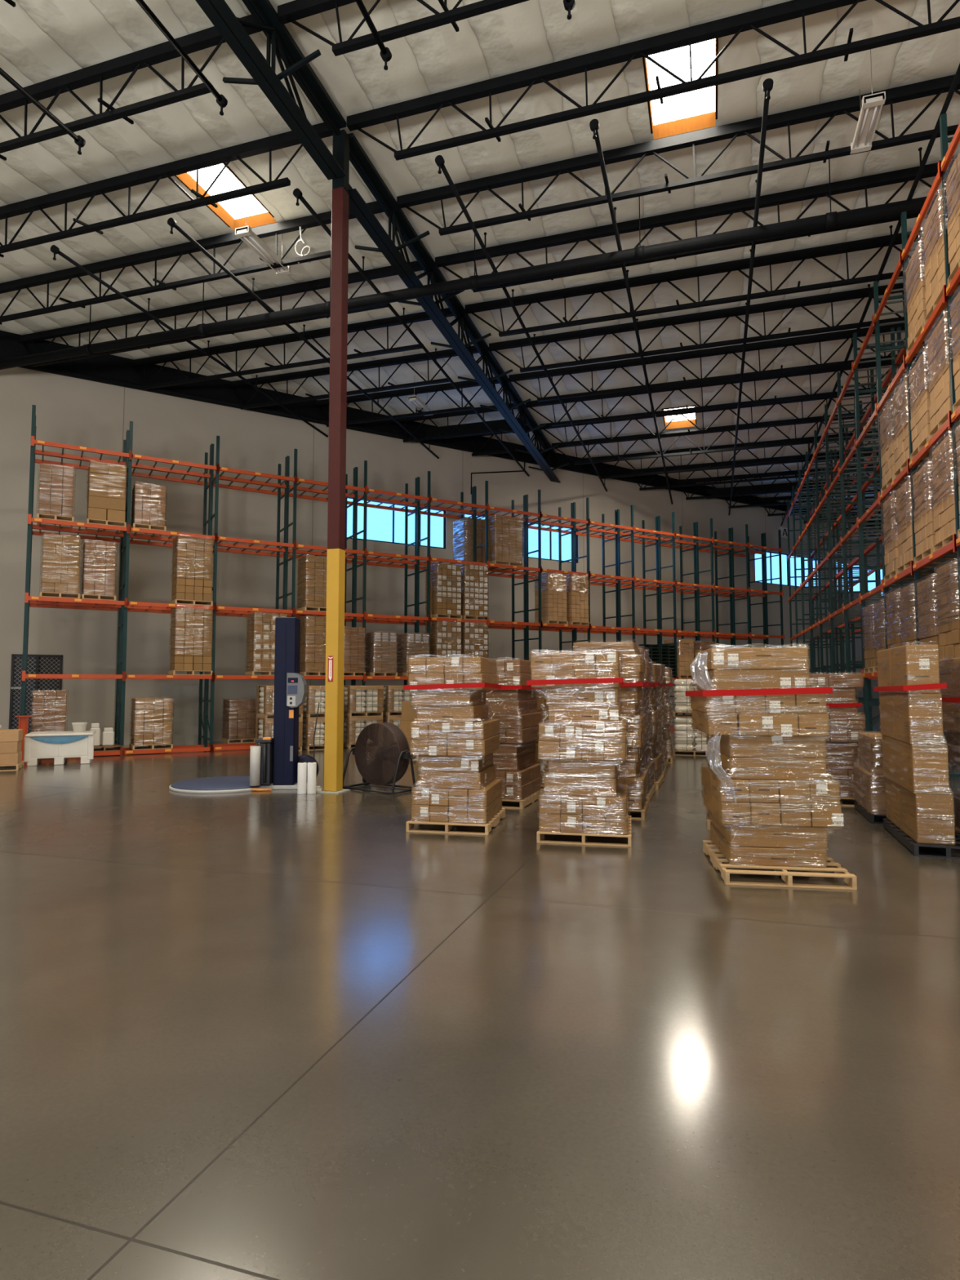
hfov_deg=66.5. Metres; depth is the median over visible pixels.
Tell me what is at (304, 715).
wooden pallet
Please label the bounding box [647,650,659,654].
pallet
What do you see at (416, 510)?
rack
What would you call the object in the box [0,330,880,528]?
trim
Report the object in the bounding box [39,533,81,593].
load
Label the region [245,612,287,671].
load
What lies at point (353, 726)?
stack
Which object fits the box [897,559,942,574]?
wooden pallet
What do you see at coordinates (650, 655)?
pallet
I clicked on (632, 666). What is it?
load
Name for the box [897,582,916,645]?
load
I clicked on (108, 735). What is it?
canister
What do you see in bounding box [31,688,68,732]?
load
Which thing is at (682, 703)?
stack
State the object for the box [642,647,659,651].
pallet
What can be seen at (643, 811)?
wooden pallet
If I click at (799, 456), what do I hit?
joist
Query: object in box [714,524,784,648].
rack
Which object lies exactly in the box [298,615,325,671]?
load
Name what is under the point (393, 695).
stack
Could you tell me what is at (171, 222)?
pipe
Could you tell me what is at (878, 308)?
rack
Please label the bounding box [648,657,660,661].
pallet
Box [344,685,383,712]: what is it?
stack
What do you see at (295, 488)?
rack
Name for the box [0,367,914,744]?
wall
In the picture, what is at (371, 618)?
rack
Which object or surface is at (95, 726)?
canister
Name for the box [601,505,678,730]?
rack
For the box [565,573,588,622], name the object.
load
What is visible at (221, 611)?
rack
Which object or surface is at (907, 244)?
rack
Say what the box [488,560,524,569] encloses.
wooden pallet
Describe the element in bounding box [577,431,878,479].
joist
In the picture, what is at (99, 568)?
load
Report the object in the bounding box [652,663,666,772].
load
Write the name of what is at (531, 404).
joist
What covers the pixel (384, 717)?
tray
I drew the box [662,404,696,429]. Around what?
skylight
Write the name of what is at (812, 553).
rack
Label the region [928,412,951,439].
wooden pallet
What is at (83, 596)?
wooden pallet
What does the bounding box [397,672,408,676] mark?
wooden pallet
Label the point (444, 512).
window
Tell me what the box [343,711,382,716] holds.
wooden pallet
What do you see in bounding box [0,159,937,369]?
pipe
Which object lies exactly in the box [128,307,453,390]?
joist
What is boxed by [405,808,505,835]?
wooden pallet
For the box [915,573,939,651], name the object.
load
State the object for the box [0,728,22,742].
carton
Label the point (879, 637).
load
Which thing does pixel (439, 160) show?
pipe
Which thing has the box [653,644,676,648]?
pallet
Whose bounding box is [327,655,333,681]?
arrow sign
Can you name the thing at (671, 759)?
wooden pallet
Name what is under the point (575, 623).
wooden pallet
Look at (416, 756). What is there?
wooden pallet
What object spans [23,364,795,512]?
pipe
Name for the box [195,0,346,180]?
girder
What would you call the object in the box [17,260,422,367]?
joist
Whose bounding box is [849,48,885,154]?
ceiling lamp
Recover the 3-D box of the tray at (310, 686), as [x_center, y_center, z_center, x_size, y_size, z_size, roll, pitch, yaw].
[-5.158,1.545,23.855,1.160,0.120,1.070,2,-4,-30]
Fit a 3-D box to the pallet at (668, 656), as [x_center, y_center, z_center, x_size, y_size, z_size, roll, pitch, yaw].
[8.248,0.770,33.341,0.980,0.136,1.000,2,-4,-32]
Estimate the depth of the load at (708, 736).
10.51 m
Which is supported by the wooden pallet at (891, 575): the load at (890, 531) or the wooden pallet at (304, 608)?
the load at (890, 531)
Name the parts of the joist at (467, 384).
web post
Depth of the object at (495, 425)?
30.99 m
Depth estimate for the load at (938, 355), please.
12.48 m
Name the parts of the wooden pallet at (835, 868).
board, board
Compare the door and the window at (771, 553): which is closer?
the door
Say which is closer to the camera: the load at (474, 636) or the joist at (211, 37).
the joist at (211, 37)
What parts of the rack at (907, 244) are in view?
post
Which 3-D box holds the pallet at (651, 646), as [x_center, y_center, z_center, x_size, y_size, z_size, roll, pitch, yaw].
[7.333,0.288,32.823,1.010,0.136,1.000,2,-4,-31]
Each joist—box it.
[0,14,262,160]
[0,122,333,257]
[0,200,384,324]
[4,0,15,7]
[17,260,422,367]
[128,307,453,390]
[226,345,478,409]
[277,0,528,56]
[313,377,499,426]
[346,0,959,160]
[391,403,516,442]
[396,74,959,235]
[435,159,955,292]
[462,425,529,456]
[464,232,923,337]
[488,282,904,373]
[508,322,919,401]
[525,356,919,426]
[539,384,898,447]
[551,409,883,465]
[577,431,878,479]
[629,448,878,490]
[675,463,879,499]
[724,486,879,508]
[758,488,879,515]
[795,503,880,523]
[831,511,880,529]
[866,520,880,536]
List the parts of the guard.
guard post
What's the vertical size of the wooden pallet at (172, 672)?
0.136 m
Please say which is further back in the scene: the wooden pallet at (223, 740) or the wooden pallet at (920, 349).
the wooden pallet at (223, 740)
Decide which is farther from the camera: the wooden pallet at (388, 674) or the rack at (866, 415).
the wooden pallet at (388, 674)
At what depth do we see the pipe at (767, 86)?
16.74 m
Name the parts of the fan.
frame, motor, frame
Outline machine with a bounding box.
[168,617,319,793]
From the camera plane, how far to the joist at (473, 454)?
32.18 m
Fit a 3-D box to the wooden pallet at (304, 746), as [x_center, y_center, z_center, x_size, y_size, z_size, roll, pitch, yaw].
[-5.178,3.452,23.773,1.160,0.136,1.050,2,-4,-30]
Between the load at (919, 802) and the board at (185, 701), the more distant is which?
the board at (185, 701)
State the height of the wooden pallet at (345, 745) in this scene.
0.136 m
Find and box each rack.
[20,404,131,755]
[114,421,220,755]
[197,435,297,751]
[275,448,368,681]
[343,460,431,715]
[404,471,488,684]
[460,480,542,656]
[511,489,590,660]
[558,497,635,652]
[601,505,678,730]
[641,511,715,729]
[679,518,750,715]
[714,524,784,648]
[786,496,843,674]
[791,484,853,674]
[797,466,861,674]
[804,448,881,714]
[813,427,892,733]
[823,400,898,733]
[835,362,921,731]
[851,320,958,767]
[871,253,951,778]
[898,163,959,777]
[937,113,959,617]
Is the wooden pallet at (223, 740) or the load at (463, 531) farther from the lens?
the load at (463, 531)
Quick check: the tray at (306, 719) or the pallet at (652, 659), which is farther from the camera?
the pallet at (652, 659)
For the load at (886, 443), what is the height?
1.732 m
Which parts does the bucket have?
lid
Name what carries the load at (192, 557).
on the wooden pallet at (175, 601)
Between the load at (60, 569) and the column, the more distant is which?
the load at (60, 569)
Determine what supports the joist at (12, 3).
attached to the girder at (230, 27)
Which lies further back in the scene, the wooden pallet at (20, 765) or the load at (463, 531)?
the load at (463, 531)
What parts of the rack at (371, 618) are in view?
post, post, post, post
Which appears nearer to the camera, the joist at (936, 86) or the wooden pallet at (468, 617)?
the joist at (936, 86)
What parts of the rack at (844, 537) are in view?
post, post, post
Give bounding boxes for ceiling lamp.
[235,200,291,275]
[408,375,432,415]
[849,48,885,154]
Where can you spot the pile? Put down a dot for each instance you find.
(409, 714)
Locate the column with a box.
[315,128,350,793]
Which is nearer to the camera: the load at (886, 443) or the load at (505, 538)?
the load at (886, 443)
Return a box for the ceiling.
[0,0,959,517]
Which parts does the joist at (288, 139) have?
web post, web post, web post, web post, web post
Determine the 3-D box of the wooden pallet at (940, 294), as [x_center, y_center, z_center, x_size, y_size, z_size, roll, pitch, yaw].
[8.339,-5.757,12.493,1.050,0.136,1.169,-1,-4,18]
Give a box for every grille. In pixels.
[354,723,399,785]
[364,722,409,783]
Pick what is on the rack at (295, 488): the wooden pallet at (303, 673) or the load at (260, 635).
the wooden pallet at (303, 673)
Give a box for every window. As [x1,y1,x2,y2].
[346,497,445,548]
[465,513,577,563]
[755,549,817,586]
[837,561,889,595]
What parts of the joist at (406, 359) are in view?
web post, web post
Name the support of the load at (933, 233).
on the wooden pallet at (940, 294)
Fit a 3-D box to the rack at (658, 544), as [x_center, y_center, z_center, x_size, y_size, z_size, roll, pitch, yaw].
[9.440,-0.776,34.762,2.646,10.020,2.140,2,-4,-31]
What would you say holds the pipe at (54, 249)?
attached to the pipe at (830, 220)
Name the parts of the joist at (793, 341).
web post, web post, web post, web post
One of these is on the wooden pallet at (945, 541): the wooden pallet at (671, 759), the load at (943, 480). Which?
the load at (943, 480)
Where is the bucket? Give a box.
[71,722,87,732]
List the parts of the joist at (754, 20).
web post, web post, web post, web post, web post, web post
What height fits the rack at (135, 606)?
10.020 m
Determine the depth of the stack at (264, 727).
22.90 m
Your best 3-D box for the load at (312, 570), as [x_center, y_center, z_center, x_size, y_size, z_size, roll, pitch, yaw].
[-5.671,-1.955,25.135,1.023,1.783,1.057,2,-4,-31]
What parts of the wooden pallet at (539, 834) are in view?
board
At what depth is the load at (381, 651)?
25.85 m
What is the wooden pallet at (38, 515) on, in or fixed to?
on the rack at (29, 601)
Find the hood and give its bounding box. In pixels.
[297,754,319,777]
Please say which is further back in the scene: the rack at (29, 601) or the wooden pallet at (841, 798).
the rack at (29, 601)
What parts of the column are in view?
plate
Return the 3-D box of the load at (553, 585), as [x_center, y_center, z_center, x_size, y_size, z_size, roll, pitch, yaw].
[2.926,-1.752,30.270,1.048,1.982,1.054,2,-4,-31]
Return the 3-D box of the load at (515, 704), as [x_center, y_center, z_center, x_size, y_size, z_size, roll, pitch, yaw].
[0.377,1.535,13.110,1.214,2.410,1.421,-1,-4,18]
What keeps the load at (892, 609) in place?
on the wooden pallet
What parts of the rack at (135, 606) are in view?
post, post, post, post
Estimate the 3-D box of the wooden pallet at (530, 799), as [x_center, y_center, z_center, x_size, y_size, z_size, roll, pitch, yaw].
[0.377,2.794,13.030,1.180,0.136,1.450,-1,-4,18]
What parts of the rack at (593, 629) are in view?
post, post, post, post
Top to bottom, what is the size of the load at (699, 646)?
1.644 m
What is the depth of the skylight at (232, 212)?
18.01 m
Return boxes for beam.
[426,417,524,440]
[706,476,879,498]
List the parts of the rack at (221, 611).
post, post, post, post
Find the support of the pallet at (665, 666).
on the pallet
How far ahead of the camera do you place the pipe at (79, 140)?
13.07 m
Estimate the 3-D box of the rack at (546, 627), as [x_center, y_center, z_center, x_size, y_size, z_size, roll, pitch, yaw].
[2.987,-1.012,30.913,2.646,10.020,2.140,2,-4,-31]
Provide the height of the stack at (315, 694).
0.891 m
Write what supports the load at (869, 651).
on the wooden pallet at (871, 669)
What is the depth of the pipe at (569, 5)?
10.97 m
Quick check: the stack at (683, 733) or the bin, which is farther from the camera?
the stack at (683, 733)
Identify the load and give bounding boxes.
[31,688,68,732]
[36,462,75,516]
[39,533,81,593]
[81,540,117,595]
[85,460,127,522]
[129,697,173,745]
[130,483,166,526]
[169,604,213,671]
[170,534,213,601]
[222,698,255,739]
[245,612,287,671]
[296,555,326,608]
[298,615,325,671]
[343,626,364,671]
[365,631,397,672]
[395,632,430,672]
[403,654,502,823]
[424,563,462,615]
[425,620,461,657]
[453,518,483,564]
[461,564,488,616]
[461,622,488,657]
[482,515,524,563]
[484,659,542,799]
[526,651,629,835]
[534,572,567,622]
[534,687,549,785]
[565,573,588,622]
[573,639,648,809]
[638,645,655,794]
[647,664,663,782]
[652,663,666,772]
[659,677,668,761]
[662,667,675,757]
[664,639,693,675]
[685,644,843,867]
[693,640,715,675]
[706,733,711,819]
[808,673,866,798]
[853,732,886,814]
[861,604,875,667]
[871,598,885,666]
[873,640,955,844]
[877,398,910,488]
[880,491,903,575]
[884,588,902,648]
[890,375,920,471]
[893,475,913,567]
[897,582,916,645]
[902,237,942,347]
[906,348,949,451]
[911,458,942,555]
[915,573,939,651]
[920,188,959,315]
[924,311,959,431]
[928,431,955,543]
[933,559,959,659]
[938,657,959,828]
[942,142,959,274]
[947,284,959,401]
[953,424,959,524]
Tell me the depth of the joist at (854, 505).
43.77 m
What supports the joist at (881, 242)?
on the girder at (359, 159)
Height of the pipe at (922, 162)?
1.088 m
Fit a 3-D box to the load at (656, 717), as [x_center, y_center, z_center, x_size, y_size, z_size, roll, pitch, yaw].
[3.160,1.681,15.364,1.264,2.394,1.452,-1,-4,19]
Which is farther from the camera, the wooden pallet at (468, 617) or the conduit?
the conduit
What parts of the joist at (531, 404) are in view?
web post, web post, web post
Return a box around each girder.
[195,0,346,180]
[347,133,568,483]
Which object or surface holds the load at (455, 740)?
on the wooden pallet at (494, 821)
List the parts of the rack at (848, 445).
post, post, post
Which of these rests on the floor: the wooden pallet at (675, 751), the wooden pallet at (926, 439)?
the wooden pallet at (675, 751)
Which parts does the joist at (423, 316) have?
web post, web post, web post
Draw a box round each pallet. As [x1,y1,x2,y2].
[0,760,24,771]
[36,513,74,528]
[40,591,79,598]
[80,594,115,600]
[84,518,126,533]
[93,743,124,751]
[128,742,173,750]
[129,523,166,536]
[168,670,213,675]
[170,599,213,605]
[221,737,255,743]
[244,671,274,675]
[256,713,302,719]
[296,606,326,611]
[299,671,325,675]
[302,712,324,717]
[302,743,324,750]
[342,742,381,748]
[343,671,365,675]
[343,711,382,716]
[365,672,397,676]
[382,711,401,715]
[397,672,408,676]
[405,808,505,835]
[412,755,418,759]
[424,613,462,618]
[462,615,488,620]
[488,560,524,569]
[502,789,542,808]
[533,620,568,624]
[536,815,631,847]
[568,621,589,625]
[627,796,648,819]
[636,644,659,648]
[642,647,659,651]
[645,784,655,802]
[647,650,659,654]
[648,654,660,657]
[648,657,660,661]
[648,661,660,664]
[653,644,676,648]
[653,773,664,789]
[659,648,674,651]
[659,651,676,654]
[659,654,676,658]
[660,657,676,662]
[660,661,676,665]
[662,665,677,668]
[667,753,674,763]
[673,711,692,716]
[673,747,711,755]
[677,675,695,678]
[702,840,857,889]
[706,806,711,830]
[839,797,854,806]
[853,800,886,824]
[863,666,874,673]
[880,475,910,493]
[883,568,936,582]
[883,817,959,858]
[893,457,932,479]
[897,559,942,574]
[906,321,939,354]
[910,435,946,461]
[914,546,957,564]
[924,285,959,325]
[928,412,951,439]
[933,533,956,552]
[947,258,959,284]
[952,397,959,413]
[954,826,959,833]
[957,528,959,537]
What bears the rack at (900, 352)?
on the floor
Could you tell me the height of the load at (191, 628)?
2.032 m
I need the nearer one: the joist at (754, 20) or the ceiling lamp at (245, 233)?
the joist at (754, 20)
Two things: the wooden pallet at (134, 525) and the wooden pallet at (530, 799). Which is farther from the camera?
the wooden pallet at (134, 525)
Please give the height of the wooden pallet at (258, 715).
0.136 m
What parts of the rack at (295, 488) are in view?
post, post, post, post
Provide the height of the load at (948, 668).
2.324 m
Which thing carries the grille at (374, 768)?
attached to the fan
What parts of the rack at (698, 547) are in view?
post, post, post, post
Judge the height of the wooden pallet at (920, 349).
0.136 m
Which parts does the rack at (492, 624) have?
post, post, post, post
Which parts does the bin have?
corner post, lid, corner post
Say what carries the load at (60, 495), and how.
on the wooden pallet at (38, 515)
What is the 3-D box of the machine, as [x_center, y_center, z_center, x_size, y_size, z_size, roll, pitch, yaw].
[-4.739,1.271,15.024,3.010,3.420,2.080,0,-4,0]
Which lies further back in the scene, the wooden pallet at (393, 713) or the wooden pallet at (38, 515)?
the wooden pallet at (393, 713)
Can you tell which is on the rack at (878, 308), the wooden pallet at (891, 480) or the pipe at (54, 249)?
the wooden pallet at (891, 480)
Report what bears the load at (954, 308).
on the wooden pallet at (957, 404)
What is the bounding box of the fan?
[342,722,417,794]
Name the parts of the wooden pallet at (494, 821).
board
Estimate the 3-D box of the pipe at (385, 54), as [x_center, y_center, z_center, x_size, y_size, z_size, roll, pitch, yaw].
[-3.984,-10.232,4.182,0.170,0.959,16.361,-1,-4,18]
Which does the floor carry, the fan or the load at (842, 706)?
the fan
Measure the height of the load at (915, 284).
1.652 m
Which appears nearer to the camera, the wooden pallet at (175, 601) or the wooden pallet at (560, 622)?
the wooden pallet at (175, 601)
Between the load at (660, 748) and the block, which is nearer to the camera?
the block
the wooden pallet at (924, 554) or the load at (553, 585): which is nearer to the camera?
the wooden pallet at (924, 554)
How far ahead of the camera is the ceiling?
16.75 m
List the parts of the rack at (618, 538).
post, post, post, post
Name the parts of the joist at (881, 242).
web post, web post, web post, web post, web post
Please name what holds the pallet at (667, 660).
on the pallet at (665, 663)
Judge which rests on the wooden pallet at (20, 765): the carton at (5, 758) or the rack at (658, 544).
the carton at (5, 758)
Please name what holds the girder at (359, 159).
on the column
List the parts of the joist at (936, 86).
web post, web post, web post, web post, web post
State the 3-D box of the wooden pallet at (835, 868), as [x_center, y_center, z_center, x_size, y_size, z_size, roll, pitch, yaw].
[3.278,2.499,8.223,1.279,0.136,1.550,-1,-4,9]
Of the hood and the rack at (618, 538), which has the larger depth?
the rack at (618, 538)
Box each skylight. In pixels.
[174,163,276,231]
[642,38,718,139]
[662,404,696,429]
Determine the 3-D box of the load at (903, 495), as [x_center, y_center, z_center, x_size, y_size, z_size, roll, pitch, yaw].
[9.133,-2.394,14.809,1.106,1.672,1.210,-1,-4,18]
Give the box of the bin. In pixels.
[23,730,95,766]
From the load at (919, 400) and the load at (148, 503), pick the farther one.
the load at (148, 503)
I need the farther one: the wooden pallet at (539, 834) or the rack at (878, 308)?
the rack at (878, 308)
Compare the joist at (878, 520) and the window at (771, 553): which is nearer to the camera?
the window at (771, 553)
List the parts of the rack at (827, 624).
post, post, post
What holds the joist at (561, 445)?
on the girder at (359, 159)
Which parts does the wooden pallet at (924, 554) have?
board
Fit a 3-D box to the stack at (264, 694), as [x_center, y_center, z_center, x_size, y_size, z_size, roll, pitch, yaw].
[-6.328,1.887,23.140,1.228,0.891,1.129,2,-4,-31]
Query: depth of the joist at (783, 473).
38.23 m
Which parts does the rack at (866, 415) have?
post, post, post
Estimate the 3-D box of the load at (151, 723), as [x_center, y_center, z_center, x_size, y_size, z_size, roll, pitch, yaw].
[-9.993,2.448,22.279,1.149,1.424,1.055,2,-4,-31]
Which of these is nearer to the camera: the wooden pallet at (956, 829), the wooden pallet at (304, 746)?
the wooden pallet at (956, 829)
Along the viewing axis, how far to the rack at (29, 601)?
21.33 m
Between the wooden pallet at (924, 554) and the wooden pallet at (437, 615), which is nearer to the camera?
the wooden pallet at (924, 554)
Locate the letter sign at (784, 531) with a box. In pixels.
[779,526,787,538]
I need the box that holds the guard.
[14,715,32,760]
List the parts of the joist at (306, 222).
web post, web post, web post, web post, web post, cable coil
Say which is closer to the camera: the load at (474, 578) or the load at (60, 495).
the load at (60, 495)
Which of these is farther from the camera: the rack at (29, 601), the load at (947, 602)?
the rack at (29, 601)
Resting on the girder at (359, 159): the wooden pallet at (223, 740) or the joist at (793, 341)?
the joist at (793, 341)
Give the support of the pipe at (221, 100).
hanging from the ceiling
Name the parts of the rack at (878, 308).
post, post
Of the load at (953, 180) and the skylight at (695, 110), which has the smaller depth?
the load at (953, 180)
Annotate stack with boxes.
[255,717,302,746]
[256,685,303,714]
[302,685,344,713]
[302,717,343,746]
[343,715,382,744]
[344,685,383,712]
[377,715,401,742]
[383,685,411,711]
[671,679,697,711]
[672,716,708,751]
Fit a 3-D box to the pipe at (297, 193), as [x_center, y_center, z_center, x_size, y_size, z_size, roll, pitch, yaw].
[-0.763,-8.647,24.723,0.170,0.814,20.121,-1,-4,18]
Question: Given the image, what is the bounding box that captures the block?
[315,786,322,791]
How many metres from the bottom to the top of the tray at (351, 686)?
0.120 m
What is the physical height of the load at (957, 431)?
1.672 m
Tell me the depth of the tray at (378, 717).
24.05 m
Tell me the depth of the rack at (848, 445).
26.54 m
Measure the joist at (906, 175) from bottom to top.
1.080 m
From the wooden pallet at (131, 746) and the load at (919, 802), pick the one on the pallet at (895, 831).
the load at (919, 802)
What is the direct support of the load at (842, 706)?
on the wooden pallet at (841, 798)
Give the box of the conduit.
[471,462,524,494]
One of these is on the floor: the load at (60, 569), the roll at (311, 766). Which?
the roll at (311, 766)
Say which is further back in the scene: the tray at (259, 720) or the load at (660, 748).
the tray at (259, 720)
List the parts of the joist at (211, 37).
web post, web post, web post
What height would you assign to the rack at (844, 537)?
11.500 m
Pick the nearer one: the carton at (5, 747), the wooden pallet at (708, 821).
the wooden pallet at (708, 821)
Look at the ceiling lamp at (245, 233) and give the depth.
17.54 m
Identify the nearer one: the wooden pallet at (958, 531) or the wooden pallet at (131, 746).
the wooden pallet at (958, 531)
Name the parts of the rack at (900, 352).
post, post, post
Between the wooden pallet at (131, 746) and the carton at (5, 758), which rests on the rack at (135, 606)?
the wooden pallet at (131, 746)
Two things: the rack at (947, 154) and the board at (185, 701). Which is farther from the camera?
the board at (185, 701)
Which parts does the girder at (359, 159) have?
web post, web post, web post, web post, web post, web post, web post, web post, web post, web post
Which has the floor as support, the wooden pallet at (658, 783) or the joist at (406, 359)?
the wooden pallet at (658, 783)
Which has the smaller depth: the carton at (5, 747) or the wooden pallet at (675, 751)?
the carton at (5, 747)
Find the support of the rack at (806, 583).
on the floor
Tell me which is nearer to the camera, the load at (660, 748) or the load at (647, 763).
the load at (647, 763)
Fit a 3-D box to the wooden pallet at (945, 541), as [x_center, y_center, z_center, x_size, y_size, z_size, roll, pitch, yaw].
[8.339,-1.645,12.241,1.050,0.136,1.169,-1,-4,18]
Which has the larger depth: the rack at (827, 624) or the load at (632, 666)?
the rack at (827, 624)
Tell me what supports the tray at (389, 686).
on the stack at (393, 695)
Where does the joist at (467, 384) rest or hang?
on the girder at (359, 159)
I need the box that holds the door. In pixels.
[8,653,62,733]
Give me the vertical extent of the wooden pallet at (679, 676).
0.136 m
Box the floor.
[0,715,959,1279]
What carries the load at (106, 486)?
on the wooden pallet at (88, 520)
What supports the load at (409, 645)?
on the wooden pallet at (399, 674)
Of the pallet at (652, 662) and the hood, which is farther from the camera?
the pallet at (652, 662)
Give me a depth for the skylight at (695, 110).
14.84 m
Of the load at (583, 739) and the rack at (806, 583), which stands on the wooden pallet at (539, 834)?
the load at (583, 739)
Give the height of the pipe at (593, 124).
0.953 m
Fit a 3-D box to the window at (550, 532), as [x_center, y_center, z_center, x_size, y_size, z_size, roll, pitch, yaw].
[2.006,-4.724,34.329,6.450,1.750,0.100,2,-4,-31]
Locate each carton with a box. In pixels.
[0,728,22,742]
[0,740,22,753]
[0,751,22,764]
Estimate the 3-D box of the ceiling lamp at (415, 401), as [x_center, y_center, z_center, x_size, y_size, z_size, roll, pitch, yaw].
[-2.221,-9.214,27.543,0.360,0.982,1.600,-1,-4,18]
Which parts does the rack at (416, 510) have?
post, post, post, post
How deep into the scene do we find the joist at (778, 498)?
42.30 m
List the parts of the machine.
carriage handle, arm, name plate, button plate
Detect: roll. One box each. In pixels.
[297,762,306,794]
[306,762,316,794]
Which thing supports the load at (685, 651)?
on the wooden pallet at (679, 676)
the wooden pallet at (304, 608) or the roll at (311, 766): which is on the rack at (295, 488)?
the wooden pallet at (304, 608)
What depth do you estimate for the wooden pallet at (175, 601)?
22.82 m
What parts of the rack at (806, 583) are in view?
post, post, post, post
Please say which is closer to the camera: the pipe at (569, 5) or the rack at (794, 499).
the pipe at (569, 5)
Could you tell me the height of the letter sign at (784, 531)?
0.620 m
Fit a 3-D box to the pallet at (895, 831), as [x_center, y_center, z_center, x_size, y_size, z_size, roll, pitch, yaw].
[5.873,2.583,9.591,0.720,0.136,1.850,-1,-4,19]
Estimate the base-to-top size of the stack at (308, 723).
0.891 m
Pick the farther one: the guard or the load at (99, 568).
the load at (99, 568)
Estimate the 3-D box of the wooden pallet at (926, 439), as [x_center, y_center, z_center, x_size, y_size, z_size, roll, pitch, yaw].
[8.722,-3.587,13.572,1.050,0.136,1.166,-1,-4,18]
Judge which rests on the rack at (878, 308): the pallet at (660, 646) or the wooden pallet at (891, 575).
the wooden pallet at (891, 575)
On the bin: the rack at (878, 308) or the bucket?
the bucket
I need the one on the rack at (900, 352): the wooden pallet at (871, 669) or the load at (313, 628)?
the wooden pallet at (871, 669)
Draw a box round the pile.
[400,700,417,751]
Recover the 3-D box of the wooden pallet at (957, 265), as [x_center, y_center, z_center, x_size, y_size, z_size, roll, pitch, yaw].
[7.925,-5.837,11.188,1.050,0.136,1.167,-1,-4,18]
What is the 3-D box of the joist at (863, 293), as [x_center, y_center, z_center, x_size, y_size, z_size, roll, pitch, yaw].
[10.518,-9.513,21.190,21.370,1.080,0.782,-1,-4,18]
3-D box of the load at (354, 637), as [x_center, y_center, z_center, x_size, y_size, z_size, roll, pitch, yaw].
[-4.577,0.346,25.650,0.890,1.593,1.057,2,-4,-31]
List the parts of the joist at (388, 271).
web post, web post, web post, web post, web post, web post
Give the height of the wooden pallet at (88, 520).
0.136 m
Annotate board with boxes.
[160,685,198,746]
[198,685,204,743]
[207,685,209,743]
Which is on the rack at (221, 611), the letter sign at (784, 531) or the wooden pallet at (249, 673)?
the wooden pallet at (249, 673)
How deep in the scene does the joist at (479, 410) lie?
30.09 m
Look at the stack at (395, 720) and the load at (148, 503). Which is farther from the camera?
the stack at (395, 720)
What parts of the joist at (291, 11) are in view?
web post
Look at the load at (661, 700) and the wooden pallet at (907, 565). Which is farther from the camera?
the load at (661, 700)
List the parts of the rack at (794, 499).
post, post, post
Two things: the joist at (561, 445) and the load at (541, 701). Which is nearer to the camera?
the load at (541, 701)
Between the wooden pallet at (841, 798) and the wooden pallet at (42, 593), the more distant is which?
the wooden pallet at (42, 593)
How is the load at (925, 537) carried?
on the wooden pallet at (924, 554)
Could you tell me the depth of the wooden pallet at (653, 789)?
13.46 m
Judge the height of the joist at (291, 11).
1.080 m
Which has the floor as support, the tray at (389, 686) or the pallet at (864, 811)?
the pallet at (864, 811)
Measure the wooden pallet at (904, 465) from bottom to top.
0.136 m
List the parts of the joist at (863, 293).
web post, web post, web post, web post, web post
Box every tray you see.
[256,717,302,723]
[266,685,274,689]
[304,717,324,721]
[309,685,344,688]
[346,715,382,720]
[350,685,383,688]
[377,715,401,719]
[388,685,403,688]
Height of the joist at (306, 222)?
1.103 m
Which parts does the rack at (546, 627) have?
post, post, post, post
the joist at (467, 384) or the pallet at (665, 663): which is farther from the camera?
the pallet at (665, 663)
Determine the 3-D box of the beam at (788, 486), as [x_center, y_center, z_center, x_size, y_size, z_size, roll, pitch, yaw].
[17.370,-8.187,39.023,10.106,0.500,0.200,-1,-4,18]
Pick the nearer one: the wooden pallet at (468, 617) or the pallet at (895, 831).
the pallet at (895, 831)
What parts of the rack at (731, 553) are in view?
post, post, post, post, post, post, post, post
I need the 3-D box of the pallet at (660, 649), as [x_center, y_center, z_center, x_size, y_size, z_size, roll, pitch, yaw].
[8.248,0.471,33.359,0.980,0.136,1.000,2,-4,-32]
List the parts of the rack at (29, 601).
post, post, post, post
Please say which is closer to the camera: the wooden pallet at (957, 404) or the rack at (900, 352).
the wooden pallet at (957, 404)
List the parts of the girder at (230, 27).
web post, web post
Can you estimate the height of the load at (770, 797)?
2.386 m
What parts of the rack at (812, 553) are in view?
post, post, post, post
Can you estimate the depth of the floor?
4.16 m
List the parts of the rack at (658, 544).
post, post, post, post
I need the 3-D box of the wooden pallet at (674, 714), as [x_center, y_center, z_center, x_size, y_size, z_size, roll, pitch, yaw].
[6.411,2.215,21.896,1.200,0.136,1.100,-1,-4,16]
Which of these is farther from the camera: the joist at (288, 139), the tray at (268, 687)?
the tray at (268, 687)
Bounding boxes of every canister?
[89,723,100,746]
[102,727,114,746]
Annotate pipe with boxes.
[0,67,85,155]
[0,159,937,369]
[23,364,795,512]
[50,244,328,437]
[135,0,227,115]
[167,217,439,458]
[293,188,529,476]
[355,0,391,70]
[435,155,607,491]
[563,0,575,19]
[589,119,672,504]
[728,78,773,515]
[780,63,959,525]
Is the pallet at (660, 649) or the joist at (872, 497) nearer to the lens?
the pallet at (660, 649)
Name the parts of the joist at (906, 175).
web post, web post, web post, web post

